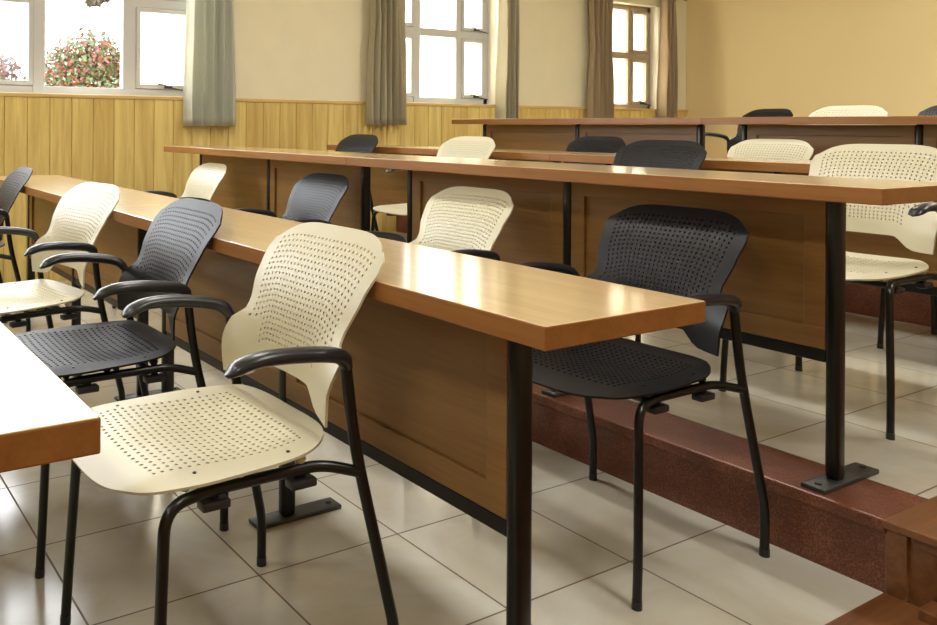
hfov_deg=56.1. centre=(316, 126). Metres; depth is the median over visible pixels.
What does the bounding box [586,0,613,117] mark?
curtain
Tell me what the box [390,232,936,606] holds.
floor
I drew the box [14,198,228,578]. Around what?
armchair
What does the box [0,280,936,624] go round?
floor
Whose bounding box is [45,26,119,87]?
flowering bush
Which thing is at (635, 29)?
window
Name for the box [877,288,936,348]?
armchair
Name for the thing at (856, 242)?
desk
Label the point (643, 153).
armchair
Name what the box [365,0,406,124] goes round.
curtain
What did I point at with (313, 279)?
armchair
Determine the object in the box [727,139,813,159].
armchair
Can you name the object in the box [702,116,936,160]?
desk
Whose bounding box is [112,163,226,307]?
armchair
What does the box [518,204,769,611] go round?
armchair
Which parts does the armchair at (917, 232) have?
leg, leg, backrest, seat, leg, armrest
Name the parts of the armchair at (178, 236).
armrest, seat, leg, leg, armrest, backrest, leg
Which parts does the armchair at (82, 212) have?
armrest, seat, leg, leg, armrest, backrest, leg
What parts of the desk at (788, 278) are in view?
leg, modesty panel, foot plate, leg, modesty panel, rail, leg, foot plate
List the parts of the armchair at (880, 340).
leg, leg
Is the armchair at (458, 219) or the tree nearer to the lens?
the armchair at (458, 219)
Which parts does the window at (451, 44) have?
sash, sash, pane, pane, pane, sash, pane, sash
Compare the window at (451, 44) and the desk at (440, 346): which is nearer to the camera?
the desk at (440, 346)
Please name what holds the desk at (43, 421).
on the floor at (445, 566)
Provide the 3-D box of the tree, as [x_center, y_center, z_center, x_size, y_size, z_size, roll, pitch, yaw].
[-1.369,-0.625,9.475,2.529,4.311,1.620,0,0,-31]
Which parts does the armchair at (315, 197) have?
armrest, armrest, backrest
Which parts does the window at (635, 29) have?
pane, pane, pane, pane, sash, sash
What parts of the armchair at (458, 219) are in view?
armrest, backrest, armrest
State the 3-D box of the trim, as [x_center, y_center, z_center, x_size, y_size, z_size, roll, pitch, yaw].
[-1.316,-0.205,5.972,12.360,0.024,0.025,0,0,-31]
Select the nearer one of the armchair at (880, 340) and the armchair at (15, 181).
the armchair at (880, 340)
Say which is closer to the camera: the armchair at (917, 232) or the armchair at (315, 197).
the armchair at (917, 232)
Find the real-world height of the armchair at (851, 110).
0.824 m
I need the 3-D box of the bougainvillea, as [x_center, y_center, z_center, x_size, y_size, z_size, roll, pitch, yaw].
[-4.144,0.277,9.875,1.717,2.467,1.086,0,0,-31]
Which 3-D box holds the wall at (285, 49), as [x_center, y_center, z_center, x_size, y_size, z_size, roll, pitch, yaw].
[-1.298,-0.498,6.138,12.560,3.250,0.240,0,0,-31]
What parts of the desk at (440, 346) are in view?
leg, rail, modesty panel, leg, foot plate, rail, modesty panel, leg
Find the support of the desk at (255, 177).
on the step at (707, 471)
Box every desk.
[0,175,181,401]
[0,322,100,472]
[108,204,705,624]
[164,145,415,230]
[327,145,596,206]
[346,156,936,494]
[452,117,729,163]
[550,153,936,295]
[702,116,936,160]
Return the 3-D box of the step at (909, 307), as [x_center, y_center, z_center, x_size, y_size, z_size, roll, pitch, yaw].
[1.993,0.797,5.179,0.211,0.212,4.829,0,0,-31]
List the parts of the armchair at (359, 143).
backrest, leg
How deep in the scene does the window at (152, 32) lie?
6.12 m
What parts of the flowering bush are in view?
stem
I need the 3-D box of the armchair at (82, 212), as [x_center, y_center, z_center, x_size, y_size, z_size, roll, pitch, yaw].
[-1.005,0.617,2.971,0.568,0.824,0.571,0,0,-40]
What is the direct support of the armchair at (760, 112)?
on the floor
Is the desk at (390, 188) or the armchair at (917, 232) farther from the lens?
the desk at (390, 188)
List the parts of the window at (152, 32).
sash, sash, pane, handle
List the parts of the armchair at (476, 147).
leg, seat, armrest, backrest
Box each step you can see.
[396,215,930,326]
[532,383,926,593]
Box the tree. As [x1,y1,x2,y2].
[84,0,111,8]
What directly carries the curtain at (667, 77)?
hanging from the curtain rod
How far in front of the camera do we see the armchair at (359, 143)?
5.51 m
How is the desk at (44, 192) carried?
on the floor at (445, 566)
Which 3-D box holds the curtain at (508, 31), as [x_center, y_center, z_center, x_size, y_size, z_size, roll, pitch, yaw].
[1.749,-0.812,7.754,0.233,1.605,0.131,0,0,-31]
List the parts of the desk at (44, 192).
leg, rail, modesty panel, leg, modesty panel, rail, leg, foot plate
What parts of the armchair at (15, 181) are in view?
armrest, leg, backrest, leg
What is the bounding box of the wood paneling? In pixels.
[0,96,686,282]
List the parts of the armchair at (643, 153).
leg, backrest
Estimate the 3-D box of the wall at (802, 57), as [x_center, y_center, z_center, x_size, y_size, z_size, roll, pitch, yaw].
[6.435,-0.450,5.319,0.200,3.250,9.200,0,0,-31]
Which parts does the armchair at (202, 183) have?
armrest, armrest, backrest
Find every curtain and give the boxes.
[183,0,235,125]
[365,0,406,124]
[495,0,519,124]
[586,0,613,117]
[656,0,677,117]
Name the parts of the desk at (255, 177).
leg, modesty panel, leg, modesty panel, leg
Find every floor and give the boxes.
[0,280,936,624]
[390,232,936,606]
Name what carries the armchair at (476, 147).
on the floor at (788, 405)
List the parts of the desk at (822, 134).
leg, modesty panel, leg, modesty panel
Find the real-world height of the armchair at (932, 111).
0.824 m
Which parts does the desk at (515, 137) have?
leg, modesty panel, leg, modesty panel, leg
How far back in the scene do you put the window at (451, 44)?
7.66 m
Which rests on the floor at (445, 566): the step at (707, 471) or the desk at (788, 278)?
the step at (707, 471)
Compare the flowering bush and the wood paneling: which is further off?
the flowering bush
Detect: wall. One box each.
[233,0,686,109]
[686,0,936,156]
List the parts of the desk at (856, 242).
modesty panel, modesty panel, rail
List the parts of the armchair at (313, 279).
leg, armrest, seat, leg, leg, armrest, backrest, leg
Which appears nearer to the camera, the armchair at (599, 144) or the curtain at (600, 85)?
the armchair at (599, 144)
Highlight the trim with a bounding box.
[0,92,687,111]
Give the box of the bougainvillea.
[0,50,25,79]
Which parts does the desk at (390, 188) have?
modesty panel, modesty panel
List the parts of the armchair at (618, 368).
armrest, leg, seat, backrest, leg, armrest, leg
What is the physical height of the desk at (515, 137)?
0.745 m
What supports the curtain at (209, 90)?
hanging from the wall at (285, 49)
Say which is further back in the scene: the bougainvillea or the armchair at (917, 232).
the bougainvillea
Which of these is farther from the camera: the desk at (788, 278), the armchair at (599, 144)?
the armchair at (599, 144)
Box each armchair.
[0,167,32,331]
[0,182,125,400]
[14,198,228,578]
[60,222,398,624]
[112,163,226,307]
[235,173,348,224]
[335,134,378,230]
[366,186,513,260]
[371,136,495,230]
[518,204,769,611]
[564,136,625,164]
[613,140,706,341]
[705,109,792,153]
[719,144,936,439]
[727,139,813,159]
[809,105,887,116]
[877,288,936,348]
[917,105,936,115]
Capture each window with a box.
[0,0,185,96]
[406,0,495,104]
[612,4,658,108]

